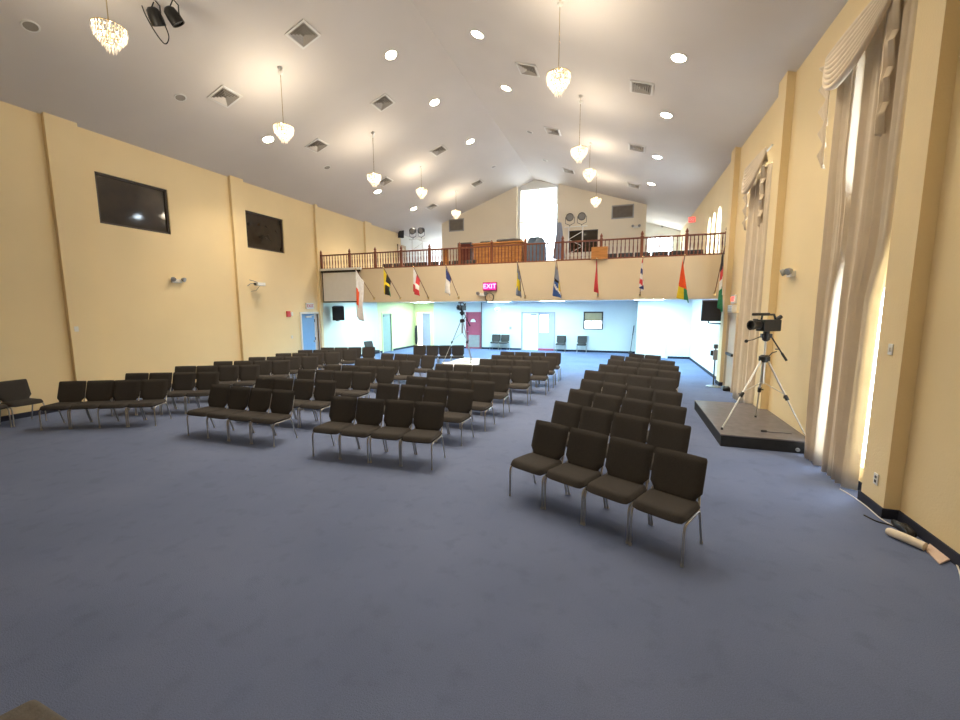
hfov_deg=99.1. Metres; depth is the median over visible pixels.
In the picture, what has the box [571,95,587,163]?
crystal chandelier
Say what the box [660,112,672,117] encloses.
recessed light
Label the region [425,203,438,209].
ceiling vent
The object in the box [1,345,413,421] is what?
baseboard
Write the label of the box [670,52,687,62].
recessed light
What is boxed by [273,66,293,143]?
crystal chandelier
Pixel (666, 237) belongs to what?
window
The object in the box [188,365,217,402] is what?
chair
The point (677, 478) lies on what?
chair
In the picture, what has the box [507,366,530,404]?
chair
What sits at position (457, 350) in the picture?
chair
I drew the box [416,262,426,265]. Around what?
chair
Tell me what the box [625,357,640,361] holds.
chair
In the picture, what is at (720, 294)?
flag
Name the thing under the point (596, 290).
flag
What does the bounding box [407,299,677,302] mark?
ceiling
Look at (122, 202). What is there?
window
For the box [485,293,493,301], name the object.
wall clock
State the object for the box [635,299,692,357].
wall
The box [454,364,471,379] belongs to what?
chair
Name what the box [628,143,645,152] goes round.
ceiling vent
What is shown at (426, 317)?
door
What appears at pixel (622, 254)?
chair
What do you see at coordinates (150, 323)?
wall
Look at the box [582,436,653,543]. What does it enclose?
chair
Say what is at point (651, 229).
wall
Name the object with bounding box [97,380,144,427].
chair
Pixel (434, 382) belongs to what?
chair
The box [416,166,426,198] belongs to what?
crystal chandelier
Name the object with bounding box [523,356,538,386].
chair
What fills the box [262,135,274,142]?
recessed light
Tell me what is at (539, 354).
chair
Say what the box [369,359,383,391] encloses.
chair
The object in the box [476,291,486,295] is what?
emergency light
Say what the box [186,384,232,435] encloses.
chair
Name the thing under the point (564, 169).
ceiling vent
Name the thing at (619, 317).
wall
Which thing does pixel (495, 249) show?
organ console
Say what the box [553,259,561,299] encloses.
flag
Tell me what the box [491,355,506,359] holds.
chair
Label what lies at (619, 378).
chair
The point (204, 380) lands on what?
chair
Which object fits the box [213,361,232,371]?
chair
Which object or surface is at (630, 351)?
broom
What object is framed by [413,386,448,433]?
chair
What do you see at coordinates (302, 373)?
chair
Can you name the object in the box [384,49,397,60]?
recessed light
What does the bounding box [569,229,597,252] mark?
window
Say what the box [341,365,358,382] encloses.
chair
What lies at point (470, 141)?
recessed light
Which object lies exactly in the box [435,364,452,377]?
chair
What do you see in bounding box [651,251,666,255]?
chair
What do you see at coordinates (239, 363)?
chair
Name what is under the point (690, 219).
exit sign
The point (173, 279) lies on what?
emergency light
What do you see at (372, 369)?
chair
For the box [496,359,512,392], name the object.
chair
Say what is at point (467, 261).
chair
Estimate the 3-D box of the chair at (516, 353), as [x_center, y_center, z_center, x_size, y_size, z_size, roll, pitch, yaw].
[1.356,0.194,13.589,0.516,0.865,0.599,2,7,16]
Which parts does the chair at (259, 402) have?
leg, seat, backrest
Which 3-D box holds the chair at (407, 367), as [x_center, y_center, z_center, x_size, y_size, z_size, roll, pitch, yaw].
[-2.134,0.474,11.416,0.516,0.865,0.599,2,8,20]
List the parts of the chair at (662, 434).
backrest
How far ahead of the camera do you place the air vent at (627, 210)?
20.63 m
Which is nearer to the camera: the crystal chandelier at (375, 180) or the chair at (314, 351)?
the crystal chandelier at (375, 180)
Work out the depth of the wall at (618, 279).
14.02 m
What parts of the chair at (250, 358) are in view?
backrest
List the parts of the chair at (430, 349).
backrest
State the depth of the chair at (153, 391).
8.51 m
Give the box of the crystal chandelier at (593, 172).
[583,142,595,182]
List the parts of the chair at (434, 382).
backrest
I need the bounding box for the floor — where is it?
[0,347,959,719]
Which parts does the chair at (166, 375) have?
backrest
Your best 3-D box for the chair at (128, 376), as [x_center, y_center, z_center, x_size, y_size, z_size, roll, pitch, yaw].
[-7.874,0.763,9.229,0.516,0.865,0.599,-1,7,-6]
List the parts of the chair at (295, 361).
backrest, seat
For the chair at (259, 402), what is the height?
0.865 m
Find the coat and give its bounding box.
[415,325,417,344]
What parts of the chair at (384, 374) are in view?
seat, backrest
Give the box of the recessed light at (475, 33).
[470,29,484,38]
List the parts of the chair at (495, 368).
backrest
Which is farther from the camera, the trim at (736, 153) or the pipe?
the pipe
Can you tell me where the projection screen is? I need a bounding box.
[320,267,361,302]
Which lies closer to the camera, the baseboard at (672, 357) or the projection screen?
the projection screen
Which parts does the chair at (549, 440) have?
leg, seat, leg, backrest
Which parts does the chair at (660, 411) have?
backrest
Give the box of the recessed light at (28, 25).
[20,20,40,32]
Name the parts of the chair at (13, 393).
leg, backrest, seat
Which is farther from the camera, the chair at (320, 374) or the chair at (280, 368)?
the chair at (280, 368)
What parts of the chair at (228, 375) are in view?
seat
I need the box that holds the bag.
[497,238,521,241]
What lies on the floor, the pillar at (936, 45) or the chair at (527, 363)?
the chair at (527, 363)
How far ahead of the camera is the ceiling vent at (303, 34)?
9.19 m
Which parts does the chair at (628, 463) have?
leg, seat, leg, backrest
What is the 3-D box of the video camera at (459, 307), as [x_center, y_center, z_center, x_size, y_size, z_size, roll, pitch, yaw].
[-0.679,-1.902,14.499,0.218,0.293,0.490,4,8,31]
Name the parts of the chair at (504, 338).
backrest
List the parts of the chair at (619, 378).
backrest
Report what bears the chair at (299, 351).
on the floor
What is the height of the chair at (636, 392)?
0.865 m
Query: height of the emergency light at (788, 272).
0.155 m
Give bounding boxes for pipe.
[481,302,481,348]
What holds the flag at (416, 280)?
attached to the wall at (618, 279)
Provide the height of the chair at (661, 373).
0.865 m
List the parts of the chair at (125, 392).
leg, seat, leg, backrest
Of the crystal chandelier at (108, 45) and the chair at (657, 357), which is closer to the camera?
the crystal chandelier at (108, 45)
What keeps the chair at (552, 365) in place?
on the floor
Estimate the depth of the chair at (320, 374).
9.78 m
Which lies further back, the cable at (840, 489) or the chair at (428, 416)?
the chair at (428, 416)
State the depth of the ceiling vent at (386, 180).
16.90 m
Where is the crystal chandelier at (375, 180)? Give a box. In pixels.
[367,132,380,187]
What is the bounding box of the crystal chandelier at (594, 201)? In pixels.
[590,174,601,207]
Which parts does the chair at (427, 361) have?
seat, backrest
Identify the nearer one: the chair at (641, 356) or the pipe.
the chair at (641, 356)
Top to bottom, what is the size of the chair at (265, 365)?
0.865 m
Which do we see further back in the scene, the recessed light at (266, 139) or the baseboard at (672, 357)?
the baseboard at (672, 357)
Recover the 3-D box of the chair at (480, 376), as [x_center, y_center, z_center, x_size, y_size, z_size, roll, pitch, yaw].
[-0.128,0.742,9.204,0.516,0.865,0.599,2,7,19]
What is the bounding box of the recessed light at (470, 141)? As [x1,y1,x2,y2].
[466,138,474,143]
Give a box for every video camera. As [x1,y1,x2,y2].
[456,302,465,310]
[747,313,782,330]
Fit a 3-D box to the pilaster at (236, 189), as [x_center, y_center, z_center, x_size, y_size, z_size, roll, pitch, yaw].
[-8.006,-2.700,13.785,0.150,6.620,0.480,2,7,19]
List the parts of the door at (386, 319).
panel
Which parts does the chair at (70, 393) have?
leg, seat, leg, backrest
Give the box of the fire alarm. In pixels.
[286,311,292,316]
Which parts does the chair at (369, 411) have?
leg, seat, leg, backrest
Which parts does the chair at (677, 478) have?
leg, seat, backrest, leg, seat frame, leg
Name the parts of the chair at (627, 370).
backrest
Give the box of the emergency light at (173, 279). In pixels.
[171,277,185,282]
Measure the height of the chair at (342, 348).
0.865 m
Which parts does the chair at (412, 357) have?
backrest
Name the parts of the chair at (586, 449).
leg, seat, leg, backrest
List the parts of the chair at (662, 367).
backrest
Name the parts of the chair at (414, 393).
backrest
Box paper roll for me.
[885,528,927,549]
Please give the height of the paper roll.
0.087 m
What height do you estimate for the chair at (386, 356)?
0.865 m
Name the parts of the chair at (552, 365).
backrest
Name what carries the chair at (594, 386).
on the floor
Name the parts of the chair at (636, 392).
backrest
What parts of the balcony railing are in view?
post, post, post, post, post, post, post, hand rail, post, rail, post, post, post, post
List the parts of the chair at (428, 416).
leg, seat, backrest, leg, leg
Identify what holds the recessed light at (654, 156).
in the ceiling at (739, 53)
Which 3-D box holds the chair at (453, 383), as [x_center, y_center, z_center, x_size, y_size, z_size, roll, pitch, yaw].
[-0.512,0.862,8.242,0.516,0.865,0.599,3,8,23]
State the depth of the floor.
3.47 m
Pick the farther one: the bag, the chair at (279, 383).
the bag
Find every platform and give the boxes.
[444,358,487,370]
[694,400,804,453]
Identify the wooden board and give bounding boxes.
[443,250,448,264]
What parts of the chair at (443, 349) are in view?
seat, backrest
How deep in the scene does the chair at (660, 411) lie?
6.12 m
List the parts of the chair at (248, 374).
seat, backrest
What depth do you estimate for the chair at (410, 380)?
8.78 m
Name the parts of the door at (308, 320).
panel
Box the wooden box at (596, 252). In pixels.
[591,246,607,259]
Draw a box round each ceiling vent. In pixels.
[207,85,242,107]
[285,19,320,49]
[305,138,328,152]
[370,93,394,111]
[378,176,393,186]
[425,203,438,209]
[430,144,447,156]
[470,179,483,186]
[515,62,539,76]
[544,126,560,135]
[562,168,574,173]
[627,182,639,188]
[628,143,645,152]
[630,80,653,95]
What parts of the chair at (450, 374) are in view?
backrest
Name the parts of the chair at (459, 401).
seat, backrest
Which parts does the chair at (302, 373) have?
backrest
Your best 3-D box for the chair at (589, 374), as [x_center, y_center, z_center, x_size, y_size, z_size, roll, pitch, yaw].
[2.510,0.709,9.399,0.516,0.865,0.599,6,9,40]
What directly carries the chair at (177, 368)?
on the floor
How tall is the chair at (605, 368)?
0.865 m
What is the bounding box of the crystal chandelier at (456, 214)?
[451,191,460,218]
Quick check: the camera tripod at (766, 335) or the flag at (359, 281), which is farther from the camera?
the flag at (359, 281)
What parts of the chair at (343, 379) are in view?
seat, backrest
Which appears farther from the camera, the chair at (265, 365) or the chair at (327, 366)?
the chair at (265, 365)
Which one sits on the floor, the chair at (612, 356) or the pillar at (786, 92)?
the chair at (612, 356)
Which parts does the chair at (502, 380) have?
backrest, seat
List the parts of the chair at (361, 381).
seat, backrest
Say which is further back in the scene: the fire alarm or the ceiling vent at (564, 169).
the ceiling vent at (564, 169)
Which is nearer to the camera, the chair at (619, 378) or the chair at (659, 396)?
the chair at (659, 396)
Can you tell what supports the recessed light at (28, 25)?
in the ceiling at (739, 53)
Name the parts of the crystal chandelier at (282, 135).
frame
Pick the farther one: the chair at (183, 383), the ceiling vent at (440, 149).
the ceiling vent at (440, 149)
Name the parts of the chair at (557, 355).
backrest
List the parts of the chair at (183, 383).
seat, backrest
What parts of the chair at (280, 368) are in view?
seat, backrest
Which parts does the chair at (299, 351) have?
backrest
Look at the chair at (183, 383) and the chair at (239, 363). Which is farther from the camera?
the chair at (239, 363)
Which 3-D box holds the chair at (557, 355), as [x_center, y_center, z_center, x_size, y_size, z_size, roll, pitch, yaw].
[2.353,0.223,13.325,0.516,0.865,0.599,2,7,17]
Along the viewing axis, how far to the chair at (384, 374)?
10.30 m
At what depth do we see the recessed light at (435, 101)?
13.02 m
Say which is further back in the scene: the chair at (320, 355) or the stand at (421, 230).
the stand at (421, 230)
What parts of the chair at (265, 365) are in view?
backrest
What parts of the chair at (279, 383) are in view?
backrest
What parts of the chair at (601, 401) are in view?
backrest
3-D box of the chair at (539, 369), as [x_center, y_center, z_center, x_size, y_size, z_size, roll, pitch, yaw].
[1.623,0.477,11.294,0.516,0.865,0.599,2,7,18]
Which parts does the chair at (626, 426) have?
backrest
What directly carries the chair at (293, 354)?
on the floor
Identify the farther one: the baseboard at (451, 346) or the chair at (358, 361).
the baseboard at (451, 346)
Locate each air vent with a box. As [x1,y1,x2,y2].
[449,218,463,231]
[611,204,633,218]
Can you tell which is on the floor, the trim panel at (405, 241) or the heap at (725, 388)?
the heap at (725, 388)
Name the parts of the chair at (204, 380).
seat, backrest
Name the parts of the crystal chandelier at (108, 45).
frame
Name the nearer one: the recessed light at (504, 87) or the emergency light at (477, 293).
the recessed light at (504, 87)
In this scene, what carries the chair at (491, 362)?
on the floor
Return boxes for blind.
[585,313,601,319]
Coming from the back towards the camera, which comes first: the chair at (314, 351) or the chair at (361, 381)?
the chair at (314, 351)
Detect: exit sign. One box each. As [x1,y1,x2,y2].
[305,303,313,308]
[483,282,496,290]
[688,217,694,222]
[731,295,736,303]
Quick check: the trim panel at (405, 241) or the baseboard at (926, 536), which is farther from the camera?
the trim panel at (405, 241)
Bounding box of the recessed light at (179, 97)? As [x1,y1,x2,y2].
[174,94,186,101]
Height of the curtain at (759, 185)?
5.630 m
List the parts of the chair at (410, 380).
backrest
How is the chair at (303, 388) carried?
on the floor
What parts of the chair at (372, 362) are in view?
backrest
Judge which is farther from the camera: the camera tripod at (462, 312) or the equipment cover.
the equipment cover
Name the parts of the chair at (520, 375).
seat, backrest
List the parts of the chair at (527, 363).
backrest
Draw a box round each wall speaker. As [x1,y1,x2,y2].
[332,306,344,320]
[398,230,403,237]
[701,300,721,323]
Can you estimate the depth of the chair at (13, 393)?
8.44 m
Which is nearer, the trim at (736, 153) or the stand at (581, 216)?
the trim at (736, 153)
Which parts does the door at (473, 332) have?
kick panel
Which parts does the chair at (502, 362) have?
backrest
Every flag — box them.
[355,268,374,321]
[383,267,400,299]
[413,266,428,298]
[445,264,459,298]
[516,261,525,297]
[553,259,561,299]
[594,258,598,296]
[639,256,643,296]
[676,254,688,302]
[713,246,725,311]
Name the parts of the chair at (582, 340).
backrest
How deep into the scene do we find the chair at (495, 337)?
23.46 m
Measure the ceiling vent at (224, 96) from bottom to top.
0.211 m
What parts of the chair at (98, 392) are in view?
leg, seat, backrest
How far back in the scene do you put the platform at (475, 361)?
14.75 m
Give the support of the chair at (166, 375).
on the floor
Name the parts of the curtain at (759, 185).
panel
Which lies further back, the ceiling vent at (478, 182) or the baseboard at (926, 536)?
the ceiling vent at (478, 182)
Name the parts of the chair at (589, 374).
backrest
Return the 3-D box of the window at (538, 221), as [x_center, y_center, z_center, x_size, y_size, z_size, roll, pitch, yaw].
[3.201,-6.757,22.570,2.130,5.240,0.080,2,7,19]
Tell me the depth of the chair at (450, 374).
9.55 m
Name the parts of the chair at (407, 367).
seat, backrest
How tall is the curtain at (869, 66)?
5.932 m
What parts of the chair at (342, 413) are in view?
leg, seat, backrest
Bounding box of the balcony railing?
[320,227,726,268]
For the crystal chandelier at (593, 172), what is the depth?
14.54 m
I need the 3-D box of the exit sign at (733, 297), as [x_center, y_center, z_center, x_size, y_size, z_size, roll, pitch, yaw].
[7.091,-1.702,11.436,0.072,0.240,0.420,2,7,19]
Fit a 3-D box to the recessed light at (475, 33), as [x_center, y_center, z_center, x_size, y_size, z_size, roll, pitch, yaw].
[-0.061,-7.819,9.825,0.340,0.122,0.357,3,8,26]
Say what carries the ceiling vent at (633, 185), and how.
in the ceiling at (739, 53)
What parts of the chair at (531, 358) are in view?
backrest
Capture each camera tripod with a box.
[442,310,471,363]
[721,331,804,434]
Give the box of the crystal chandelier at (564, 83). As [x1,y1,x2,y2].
[546,1,570,97]
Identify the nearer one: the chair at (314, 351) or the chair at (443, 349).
the chair at (314, 351)
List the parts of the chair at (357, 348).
backrest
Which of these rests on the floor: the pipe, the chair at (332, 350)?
the chair at (332, 350)
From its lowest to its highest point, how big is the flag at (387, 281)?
1.158 m
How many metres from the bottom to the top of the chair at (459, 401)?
0.865 m
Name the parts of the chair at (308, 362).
backrest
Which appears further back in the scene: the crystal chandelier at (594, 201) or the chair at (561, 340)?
the chair at (561, 340)
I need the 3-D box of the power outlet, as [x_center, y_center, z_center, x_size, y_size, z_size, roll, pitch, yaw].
[4.497,1.351,4.649,0.014,0.130,0.080,2,7,19]
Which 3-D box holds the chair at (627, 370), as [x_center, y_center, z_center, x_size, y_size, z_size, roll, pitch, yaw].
[3.520,0.614,10.138,0.516,0.865,0.599,7,10,44]
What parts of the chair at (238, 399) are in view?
leg, seat, backrest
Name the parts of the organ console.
panel, lid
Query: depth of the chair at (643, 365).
10.85 m
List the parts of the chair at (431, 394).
backrest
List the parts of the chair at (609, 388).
backrest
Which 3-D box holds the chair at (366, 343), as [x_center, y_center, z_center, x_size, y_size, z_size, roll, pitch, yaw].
[-4.912,-0.414,18.658,0.599,0.865,0.516,5,9,34]
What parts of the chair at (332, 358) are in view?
backrest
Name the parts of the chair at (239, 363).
backrest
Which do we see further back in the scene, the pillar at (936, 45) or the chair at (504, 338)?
the chair at (504, 338)
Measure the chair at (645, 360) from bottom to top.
0.865 m
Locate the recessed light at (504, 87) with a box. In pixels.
[500,85,511,90]
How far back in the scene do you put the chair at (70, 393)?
8.31 m
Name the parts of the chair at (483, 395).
seat, backrest, leg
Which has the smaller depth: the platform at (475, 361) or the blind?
the platform at (475, 361)
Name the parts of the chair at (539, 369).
seat, backrest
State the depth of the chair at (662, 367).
10.45 m
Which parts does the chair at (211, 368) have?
backrest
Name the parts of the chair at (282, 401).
leg, seat, leg, backrest, leg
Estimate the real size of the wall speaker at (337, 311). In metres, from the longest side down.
0.757 x 0.720 x 0.513 m
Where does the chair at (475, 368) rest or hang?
on the floor
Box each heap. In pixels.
[721,386,730,390]
[891,519,916,536]
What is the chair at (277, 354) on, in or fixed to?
on the floor
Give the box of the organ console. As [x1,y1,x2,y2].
[472,240,523,262]
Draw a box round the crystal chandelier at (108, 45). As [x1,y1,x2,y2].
[89,0,128,55]
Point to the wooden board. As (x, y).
(443, 250)
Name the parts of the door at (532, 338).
panel, kick plate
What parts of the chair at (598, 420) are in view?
backrest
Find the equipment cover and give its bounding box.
[527,237,545,260]
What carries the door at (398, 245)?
in the wall at (150, 323)
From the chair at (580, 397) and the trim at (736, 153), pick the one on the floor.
the chair at (580, 397)
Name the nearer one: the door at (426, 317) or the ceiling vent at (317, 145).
the ceiling vent at (317, 145)
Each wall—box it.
[0,101,429,415]
[321,254,724,302]
[414,184,646,351]
[518,180,557,238]
[533,198,680,251]
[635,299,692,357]
[680,0,959,553]
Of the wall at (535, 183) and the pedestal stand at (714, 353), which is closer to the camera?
the pedestal stand at (714, 353)
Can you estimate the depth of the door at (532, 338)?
22.86 m
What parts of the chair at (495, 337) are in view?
backrest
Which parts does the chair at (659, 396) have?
backrest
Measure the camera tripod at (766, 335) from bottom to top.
1.700 m
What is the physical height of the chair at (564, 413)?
0.865 m
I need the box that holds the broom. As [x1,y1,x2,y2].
[628,325,634,353]
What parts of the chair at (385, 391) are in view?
backrest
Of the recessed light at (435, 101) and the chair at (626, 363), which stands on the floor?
the chair at (626, 363)
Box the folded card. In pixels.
[926,544,949,563]
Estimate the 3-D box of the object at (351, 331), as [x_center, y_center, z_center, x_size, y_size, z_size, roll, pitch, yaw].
[-6.073,-1.498,19.546,0.010,2.585,4.233,2,7,19]
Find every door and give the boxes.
[300,312,320,349]
[381,312,392,352]
[397,244,405,262]
[416,312,430,344]
[466,312,480,348]
[521,312,554,350]
[642,313,668,357]
[723,313,738,392]
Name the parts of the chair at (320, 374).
backrest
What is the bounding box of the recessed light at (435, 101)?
[429,98,439,105]
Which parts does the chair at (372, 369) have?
backrest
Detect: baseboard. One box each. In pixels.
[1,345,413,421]
[451,346,634,352]
[667,356,688,358]
[689,357,959,567]
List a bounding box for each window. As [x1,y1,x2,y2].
[94,171,169,233]
[245,210,283,252]
[519,186,557,253]
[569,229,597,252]
[583,312,602,329]
[647,237,674,254]
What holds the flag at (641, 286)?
attached to the wall at (618, 279)
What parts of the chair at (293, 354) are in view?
backrest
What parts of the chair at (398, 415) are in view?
leg, seat, backrest, leg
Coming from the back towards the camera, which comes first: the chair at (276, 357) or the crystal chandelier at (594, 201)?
the crystal chandelier at (594, 201)
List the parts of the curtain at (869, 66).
panel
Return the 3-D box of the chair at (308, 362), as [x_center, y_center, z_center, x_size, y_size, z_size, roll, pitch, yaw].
[-5.289,0.335,12.622,0.516,0.865,0.599,-1,7,-8]
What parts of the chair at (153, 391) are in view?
leg, seat, backrest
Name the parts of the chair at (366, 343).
backrest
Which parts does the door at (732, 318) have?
panel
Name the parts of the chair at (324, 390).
seat, backrest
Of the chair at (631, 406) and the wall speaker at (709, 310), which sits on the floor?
the chair at (631, 406)
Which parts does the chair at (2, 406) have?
seat, leg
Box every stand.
[409,227,425,261]
[552,221,564,258]
[564,212,586,258]
[706,344,720,387]
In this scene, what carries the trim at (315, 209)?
attached to the wall at (150, 323)
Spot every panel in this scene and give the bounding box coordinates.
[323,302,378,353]
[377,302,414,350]
[400,236,440,264]
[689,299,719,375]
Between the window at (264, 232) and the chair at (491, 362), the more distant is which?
the window at (264, 232)
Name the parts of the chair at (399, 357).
backrest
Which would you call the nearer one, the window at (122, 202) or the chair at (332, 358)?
the window at (122, 202)
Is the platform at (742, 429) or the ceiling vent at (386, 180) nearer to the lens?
the platform at (742, 429)
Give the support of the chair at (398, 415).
on the floor
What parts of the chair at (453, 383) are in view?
backrest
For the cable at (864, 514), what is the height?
0.014 m
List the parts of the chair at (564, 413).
backrest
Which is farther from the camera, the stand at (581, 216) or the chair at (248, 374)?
the stand at (581, 216)
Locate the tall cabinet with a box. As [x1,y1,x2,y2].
[458,242,472,263]
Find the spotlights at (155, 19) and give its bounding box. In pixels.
[141,0,184,43]
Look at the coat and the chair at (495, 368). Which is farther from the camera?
the coat
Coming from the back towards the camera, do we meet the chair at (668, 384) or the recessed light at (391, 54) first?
the recessed light at (391, 54)
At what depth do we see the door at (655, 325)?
19.18 m
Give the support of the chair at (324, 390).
on the floor
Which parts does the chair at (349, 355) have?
seat, backrest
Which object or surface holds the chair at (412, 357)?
on the floor
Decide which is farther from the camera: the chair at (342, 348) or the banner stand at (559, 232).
the banner stand at (559, 232)
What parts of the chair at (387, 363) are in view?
backrest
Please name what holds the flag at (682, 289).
attached to the wall at (618, 279)
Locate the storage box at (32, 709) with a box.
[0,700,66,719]
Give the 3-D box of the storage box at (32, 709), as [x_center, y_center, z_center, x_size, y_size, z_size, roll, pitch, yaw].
[-1.783,1.788,1.470,0.638,0.700,0.495,2,7,19]
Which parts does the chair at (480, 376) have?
backrest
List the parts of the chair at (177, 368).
backrest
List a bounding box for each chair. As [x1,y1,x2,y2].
[0,379,46,426]
[0,404,12,426]
[39,381,90,429]
[69,380,117,428]
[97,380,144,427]
[110,373,151,415]
[127,379,171,426]
[136,372,175,414]
[161,372,198,414]
[166,366,198,403]
[185,372,219,413]
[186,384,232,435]
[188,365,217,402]
[206,386,252,440]
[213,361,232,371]
[218,365,238,385]
[227,388,274,443]
[233,364,259,387]
[234,361,252,386]
[238,376,274,421]
[243,357,265,386]
[247,360,271,387]
[250,389,297,446]
[257,378,295,425]
[266,356,283,374]
[268,360,289,377]
[275,353,292,378]
[277,379,316,427]
[284,356,300,378]
[292,353,307,378]
[295,350,312,375]
[297,369,314,409]
[299,380,335,427]
[301,356,317,379]
[302,370,333,409]
[308,352,323,368]
[312,396,358,458]
[313,350,327,363]
[313,364,340,399]
[321,347,333,349]
[321,371,351,411]
[323,352,339,367]
[328,349,342,364]
[334,347,347,360]
[339,398,386,462]
[340,371,371,397]
[341,349,356,369]
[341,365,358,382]
[345,347,360,364]
[349,366,375,397]
[355,358,369,371]
[362,347,374,358]
[364,341,380,358]
[367,366,394,397]
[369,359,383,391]
[369,399,415,465]
[375,360,399,389]
[375,383,398,425]
[381,353,393,365]
[394,354,407,380]
[394,360,415,388]
[398,376,426,419]
[399,384,423,427]
[400,401,445,469]
[407,354,420,376]
[413,345,425,355]
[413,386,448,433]
[414,355,434,376]
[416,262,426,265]
[422,377,447,411]
[426,345,438,363]
[426,370,445,383]
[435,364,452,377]
[435,388,473,445]
[438,345,450,363]
[446,371,466,395]
[446,379,470,428]
[451,345,463,360]
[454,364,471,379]
[461,380,494,430]
[464,260,474,263]
[467,372,487,415]
[472,365,490,377]
[479,359,495,372]
[481,373,509,417]
[490,334,500,349]
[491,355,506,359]
[492,365,510,403]
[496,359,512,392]
[498,334,509,349]
[500,351,514,354]
[507,355,522,365]
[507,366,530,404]
[509,360,530,392]
[509,420,568,508]
[515,352,529,359]
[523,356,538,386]
[528,360,549,394]
[530,352,544,359]
[536,356,555,387]
[543,427,607,524]
[546,353,560,381]
[551,401,581,459]
[555,335,565,351]
[561,406,612,460]
[567,388,593,406]
[576,336,586,352]
[578,370,604,390]
[579,379,602,404]
[579,393,621,425]
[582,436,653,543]
[591,382,626,408]
[598,364,616,379]
[601,372,626,392]
[605,412,648,457]
[607,359,623,372]
[610,355,624,359]
[610,397,652,432]
[617,366,636,392]
[618,253,632,256]
[619,385,653,427]
[623,361,640,374]
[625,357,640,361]
[625,374,650,396]
[628,447,707,567]
[629,353,644,361]
[635,252,649,256]
[637,367,658,387]
[640,358,657,367]
[641,362,659,368]
[645,355,660,362]
[646,402,686,441]
[647,419,690,482]
[649,389,682,422]
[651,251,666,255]
[651,377,676,397]
[657,360,674,366]
[658,370,680,391]
[659,364,678,389]
[669,250,683,254]
[688,249,702,253]
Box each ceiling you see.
[0,0,847,247]
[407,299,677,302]
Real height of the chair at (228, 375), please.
0.865 m
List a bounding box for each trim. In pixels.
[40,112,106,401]
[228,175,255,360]
[313,204,323,347]
[363,221,372,267]
[716,147,740,381]
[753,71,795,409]
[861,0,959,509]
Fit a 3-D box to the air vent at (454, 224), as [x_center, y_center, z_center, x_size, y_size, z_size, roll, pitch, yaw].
[-1.362,-7.784,23.616,0.930,0.690,0.032,2,7,19]
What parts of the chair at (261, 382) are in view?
backrest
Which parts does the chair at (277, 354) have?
backrest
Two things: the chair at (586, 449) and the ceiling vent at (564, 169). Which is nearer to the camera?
the chair at (586, 449)
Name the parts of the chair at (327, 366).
backrest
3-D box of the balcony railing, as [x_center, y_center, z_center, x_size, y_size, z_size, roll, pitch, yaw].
[0.367,-3.894,14.774,15.080,0.853,0.110,2,7,19]
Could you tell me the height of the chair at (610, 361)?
0.865 m
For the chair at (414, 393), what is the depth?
7.79 m
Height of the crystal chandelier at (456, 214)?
1.636 m
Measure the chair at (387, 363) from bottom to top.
0.865 m
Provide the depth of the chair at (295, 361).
12.69 m
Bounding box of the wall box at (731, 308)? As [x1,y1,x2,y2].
[727,305,736,312]
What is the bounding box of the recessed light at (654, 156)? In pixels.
[652,155,662,158]
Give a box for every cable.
[761,430,791,433]
[840,489,889,523]
[864,514,894,527]
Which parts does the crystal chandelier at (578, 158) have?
frame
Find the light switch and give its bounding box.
[887,344,893,354]
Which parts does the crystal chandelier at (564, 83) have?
frame, cord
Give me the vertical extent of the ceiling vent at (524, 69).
0.192 m
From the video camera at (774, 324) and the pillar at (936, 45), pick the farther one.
the video camera at (774, 324)
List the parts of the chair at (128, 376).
backrest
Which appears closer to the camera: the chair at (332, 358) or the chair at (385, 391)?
the chair at (385, 391)
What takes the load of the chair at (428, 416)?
on the floor
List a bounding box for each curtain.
[732,144,772,403]
[804,0,917,489]
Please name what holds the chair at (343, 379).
on the floor
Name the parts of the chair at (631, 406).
backrest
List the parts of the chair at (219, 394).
leg, seat, backrest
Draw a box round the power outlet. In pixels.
[873,472,878,485]
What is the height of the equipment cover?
1.717 m
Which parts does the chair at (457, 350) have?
seat, backrest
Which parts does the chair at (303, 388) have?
leg, seat, backrest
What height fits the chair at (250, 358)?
0.865 m
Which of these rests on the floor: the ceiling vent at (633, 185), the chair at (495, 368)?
the chair at (495, 368)
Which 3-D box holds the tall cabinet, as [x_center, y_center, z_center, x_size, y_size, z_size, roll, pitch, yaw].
[-0.559,-4.006,16.978,0.600,1.620,0.520,2,7,19]
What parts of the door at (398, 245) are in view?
panel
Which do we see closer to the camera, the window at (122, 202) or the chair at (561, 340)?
the window at (122, 202)
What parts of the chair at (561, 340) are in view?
backrest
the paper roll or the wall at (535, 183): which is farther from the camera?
the wall at (535, 183)
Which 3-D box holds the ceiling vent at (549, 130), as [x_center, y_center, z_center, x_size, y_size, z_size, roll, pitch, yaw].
[2.565,-8.089,14.472,0.539,0.192,0.560,2,7,19]
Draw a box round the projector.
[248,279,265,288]
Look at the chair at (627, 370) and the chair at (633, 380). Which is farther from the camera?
the chair at (627, 370)
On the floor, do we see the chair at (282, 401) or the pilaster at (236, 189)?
the chair at (282, 401)
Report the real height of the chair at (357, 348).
0.865 m
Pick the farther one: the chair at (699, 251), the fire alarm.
the fire alarm
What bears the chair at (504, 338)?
on the floor
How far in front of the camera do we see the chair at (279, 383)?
8.64 m
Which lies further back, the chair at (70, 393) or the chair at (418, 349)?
the chair at (418, 349)
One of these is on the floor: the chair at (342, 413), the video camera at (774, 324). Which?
the chair at (342, 413)
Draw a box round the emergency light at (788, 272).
[779,268,795,276]

